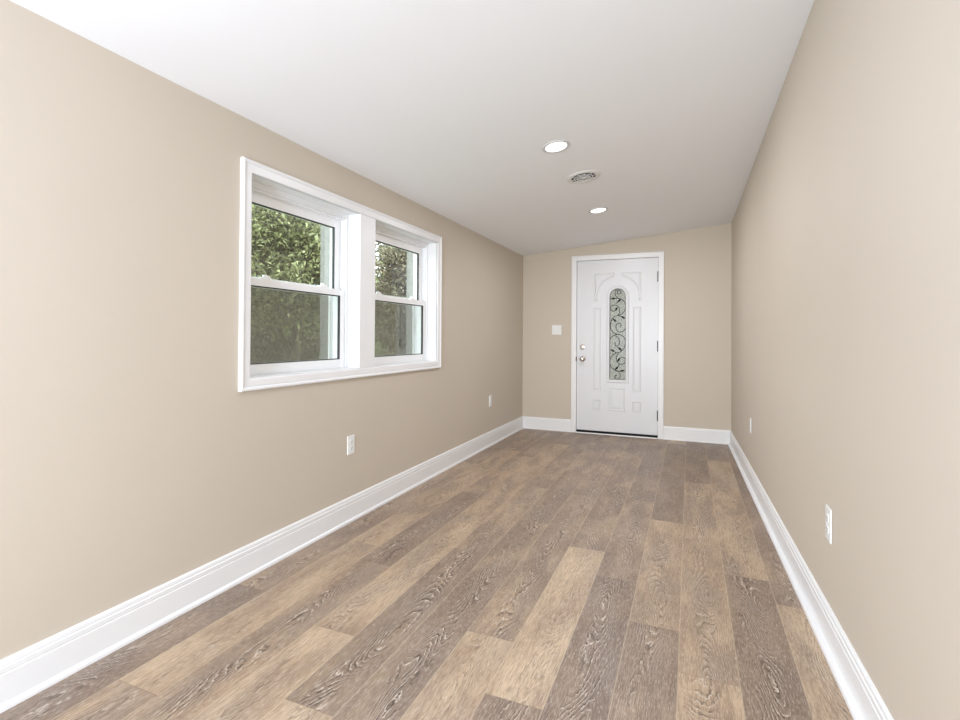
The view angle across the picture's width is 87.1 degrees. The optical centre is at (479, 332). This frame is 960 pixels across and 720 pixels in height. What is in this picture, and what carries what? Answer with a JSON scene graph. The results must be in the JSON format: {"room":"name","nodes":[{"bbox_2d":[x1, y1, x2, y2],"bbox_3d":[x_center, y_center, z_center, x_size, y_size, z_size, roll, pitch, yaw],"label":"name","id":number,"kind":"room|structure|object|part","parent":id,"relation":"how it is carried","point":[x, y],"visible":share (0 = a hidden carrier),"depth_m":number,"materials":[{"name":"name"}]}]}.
{"room":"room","nodes":[
{"label":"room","id":0,"kind":"room"},
{"bbox_2d":[0,0,522,659],"bbox_3d":[-1.501,-0.019,1.741,0.300,2.500,10.465,0,-1,23],"label":"wall","id":1,"kind":"structure","parent":0,"point":[133,458],"depth_m":1.92,"materials":[{"name":"beige paint"}]},
{"bbox_2d":[0,416,522,713],"bbox_3d":[-1.417,1.056,1.532,0.022,0.148,10.165,0,-1,23],"label":"baseboard","id":2,"kind":"structure","parent":1,"relation":"attached to","point":[27,672],"depth_m":2.06,"materials":[{"name":"white paint"}]},
{"bbox_2d":[238,157,441,391],"bbox_3d":[-0.802,-0.256,3.273,0.226,1.076,2.003,0,-1,23],"label":"window","id":3,"kind":"structure","parent":1,"relation":"in","point":[355,228],"depth_m":3.15,"materials":[{"name":"white paint"}]},
{"bbox_3d":[-1.099,-0.038,2.827,0.010,0.500,0.798,0,-1,23],"label":"screen frame","id":4,"kind":"part","parent":3,"relation":"part of","materials":[{"name":"white plastic"}]},
{"bbox_3d":[-1.039,-0.467,2.806,0.031,0.482,0.784,0,-1,23],"label":"sash","id":5,"kind":"part","parent":3,"relation":"part of","materials":[{"name":"white plastic"}]},
{"bbox_3d":[-1.009,-0.026,2.789,0.030,0.481,0.792,0,-1,23],"label":"sash","id":6,"kind":"part","parent":3,"relation":"part of","materials":[{"name":"white plastic"}]},
{"bbox_3d":[-1.047,-0.262,2.808,0.129,0.960,0.840,0,-1,23],"label":"sash frame","id":7,"kind":"part","parent":3,"relation":"part of","materials":[{"name":"white plastic"}]},
{"bbox_3d":[-0.805,0.228,3.269,0.196,0.009,1.887,0,-1,23],"label":"sill","id":8,"kind":"part","parent":3,"relation":"part of","materials":[{"name":"white paint"}]},
{"bbox_3d":[-0.759,-0.256,3.232,0.098,0.960,0.164,0,-1,23],"label":"mullion post","id":9,"kind":"part","parent":3,"relation":"part of","materials":[{"name":"white paint"}]},
{"bbox_3d":[-0.646,-0.456,3.753,0.031,0.482,0.827,0,-1,23],"label":"sash","id":10,"kind":"part","parent":3,"relation":"part of","materials":[{"name":"white plastic"}]},
{"bbox_3d":[-0.706,-0.028,3.774,0.010,0.500,0.841,0,-1,23],"label":"screen frame","id":11,"kind":"part","parent":3,"relation":"part of","materials":[{"name":"white plastic"}]},
{"bbox_3d":[-0.616,-0.016,3.736,0.030,0.481,0.835,0,-1,23],"label":"sash","id":12,"kind":"part","parent":3,"relation":"part of","materials":[{"name":"white plastic"}]},
{"bbox_3d":[-0.654,-0.251,3.755,0.129,0.960,0.883,0,-1,23],"label":"sash frame","id":13,"kind":"part","parent":3,"relation":"part of","materials":[{"name":"white plastic"}]},
{"bbox_2d":[347,435,354,454],"bbox_3d":[-0.783,0.685,3.073,0.008,0.113,0.069,0,-1,23],"label":"power outlet","id":14,"kind":"object","parent":1,"relation":"attached to","point":[350,439],"visible":1,"depth_m":3.06,"materials":[{"name":"white plastic"}]},
{"bbox_2d":[489,395,491,406],"bbox_3d":[0.110,0.710,5.225,0.008,0.113,0.069,0,-1,23],"label":"power outlet","id":15,"kind":"object","parent":1,"relation":"attached to","point":[490,396],"visible":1,"depth_m":5.22,"materials":[{"name":"white plastic"}]},
{"bbox_2d":[10,0,813,255],"bbox_3d":[-0.279,-1.432,1.141,2.791,0.951,10.465,0,-1,23],"label":"ceiling","id":16,"kind":"structure","parent":0,"point":[450,107],"depth_m":2.40,"materials":[{"name":"white paint"}]},
{"bbox_2d":[542,140,569,153],"bbox_3d":[0.471,-1.148,3.127,0.173,0.034,0.174,0,0,9],"label":"recessed light","id":17,"kind":"object","parent":16,"relation":"in","point":[556,146],"visible":1,"depth_m":3.12,"materials":[{"name":"white plastic"}]},
{"bbox_2d":[567,170,600,183],"bbox_3d":[0.757,-1.132,3.692,0.242,0.042,0.244,0,-1,34],"label":"ceiling vent","id":18,"kind":"object","parent":16,"relation":"in","point":[581,177],"visible":1,"depth_m":3.67,"materials":[{"name":"white metal"}]},
{"bbox_2d":[572,173,595,182],"bbox_3d":[0.757,-1.127,3.692,0.176,0.008,0.168,-9,-5,22],"label":"grille","id":19,"kind":"object","parent":18,"relation":"attached to","point":[582,177],"depth_m":3.69,"materials":[{"name":"white metal"}]},
{"bbox_2d":[588,207,607,213],"bbox_3d":[1.063,-1.096,4.545,0.173,0.029,0.174,0,0,9],"label":"recessed light","id":20,"kind":"object","parent":16,"relation":"in","point":[599,209],"visible":1,"depth_m":4.54,"materials":[{"name":"white plastic"}]},
{"bbox_2d":[0,428,852,719],"bbox_3d":[-0.268,1.193,1.135,3.050,0.120,10.515,0,-1,23],"label":"floor","id":21,"kind":"structure","parent":0,"point":[542,574],"depth_m":2.03,"materials":[{"name":"brown wood"}]},
{"bbox_2d":[522,223,731,430],"bbox_3d":[1.645,-0.066,5.863,2.450,2.500,0.160,0,-1,23],"label":"wall","id":22,"kind":"structure","parent":0,"point":[697,262],"depth_m":5.57,"materials":[{"name":"beige paint"}]},
{"bbox_2d":[523,416,570,431],"bbox_3d":[0.798,1.108,6.105,0.606,0.146,0.020,0,-1,23],"label":"baseboard","id":23,"kind":"structure","parent":22,"relation":"attached to","point":[539,423],"depth_m":6.10,"materials":[{"name":"white paint"}]},
{"bbox_2d":[552,325,560,334],"bbox_3d":[0.920,-0.028,6.072,0.115,0.115,0.010,0,-1,23],"label":"light switch","id":24,"kind":"object","parent":22,"relation":"attached to","point":[556,329],"visible":1,"depth_m":6.07,"materials":[{"name":"white plastic"}]},
{"bbox_2d":[571,251,663,438],"bbox_3d":[1.584,0.141,5.854,1.034,2.084,0.219,0,-1,23],"label":"door","id":25,"kind":"structure","parent":22,"relation":"in","point":[617,300],"depth_m":5.82,"materials":[{"name":"white paint"}]},
{"bbox_3d":[1.583,0.020,5.815,0.254,1.122,0.023,0,-1,23],"label":"glass moulding","id":26,"kind":"part","parent":25,"relation":"part of","materials":[{"name":"white paint"}]},
{"bbox_3d":[1.588,0.020,5.826,0.186,1.054,0.006,0,-1,23],"label":"glass pane","id":27,"kind":"part","parent":25,"relation":"part of","materials":[{"name":"glass"}]},
{"bbox_2d":[664,426,729,444],"bbox_3d":[2.342,1.112,5.464,0.671,0.146,0.020,0,-1,23],"label":"baseboard","id":28,"kind":"structure","parent":22,"relation":"attached to","point":[670,433],"depth_m":5.46,"materials":[{"name":"white paint"}]},
{"bbox_2d":[731,0,959,719],"bbox_3d":[0.909,-0.388,0.691,0.150,3.050,10.370,0,-1,21],"label":"wall","id":29,"kind":"structure","parent":0,"point":[845,272],"depth_m":1.48,"materials":[{"name":"beige paint"}]},
{"bbox_2d":[728,431,893,719],"bbox_3d":[0.779,1.062,0.621,0.034,0.146,10.167,0,-1,21],"label":"baseboard","id":30,"kind":"structure","parent":29,"relation":"attached to","point":[861,696],"depth_m":1.91,"materials":[{"name":"white paint"}]},
{"bbox_2d":[825,504,831,543],"bbox_3d":[1.282,0.705,1.861,0.008,0.124,0.078,0,-1,24],"label":"power outlet","id":31,"kind":"object","parent":29,"relation":"attached to","point":[828,512],"visible":1,"depth_m":1.85,"materials":[{"name":"white plastic"}]},
{"label":"outside","id":32,"kind":"structure","parent":0,"visible":0},
{"bbox_2d":[375,280,387,355],"bbox_3d":[-11.144,-3.611,30.652,39.700,10.478,72.000,0,-1,23],"label":"ground","id":33,"kind":"structure","parent":32,"point":[376,280],"depth_m":36.19,"materials":[{"name":"green plant"}]},
{"bbox_2d":[250,296,319,362],"bbox_3d":[-4.139,-0.015,10.570,2.277,3.516,4.909,0,0,13],"label":"dense shrub","id":34,"kind":"object","parent":33,"relation":"on","point":[262,348],"visible":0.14,"depth_m":9.89,"materials":[{"name":"green plant"}]},
{"bbox_2d":[251,204,383,360],"bbox_3d":[-2.659,-0.292,7.370,2.222,3.930,3.277,0,0,6],"label":"leafy tree","id":35,"kind":"object","parent":33,"relation":"on","point":[284,247],"visible":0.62,"depth_m":6.85,"materials":[{"name":"green plant"}]},
{"bbox_2d":[375,279,403,355],"bbox_3d":[-2.205,-0.210,15.635,2.226,4.057,5.457,0,-1,27],"label":"dense shrub","id":36,"kind":"object","parent":33,"relation":"on","point":[381,338],"visible":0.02,"depth_m":14.16,"materials":[{"name":"green plant"}]},
{"bbox_2d":[375,243,406,354],"bbox_3d":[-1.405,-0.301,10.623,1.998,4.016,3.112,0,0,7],"label":"leafy tree","id":37,"kind":"object","parent":33,"relation":"on","point":[395,270],"visible":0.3,"depth_m":10.00,"materials":[{"name":"green plant"}]}
]}

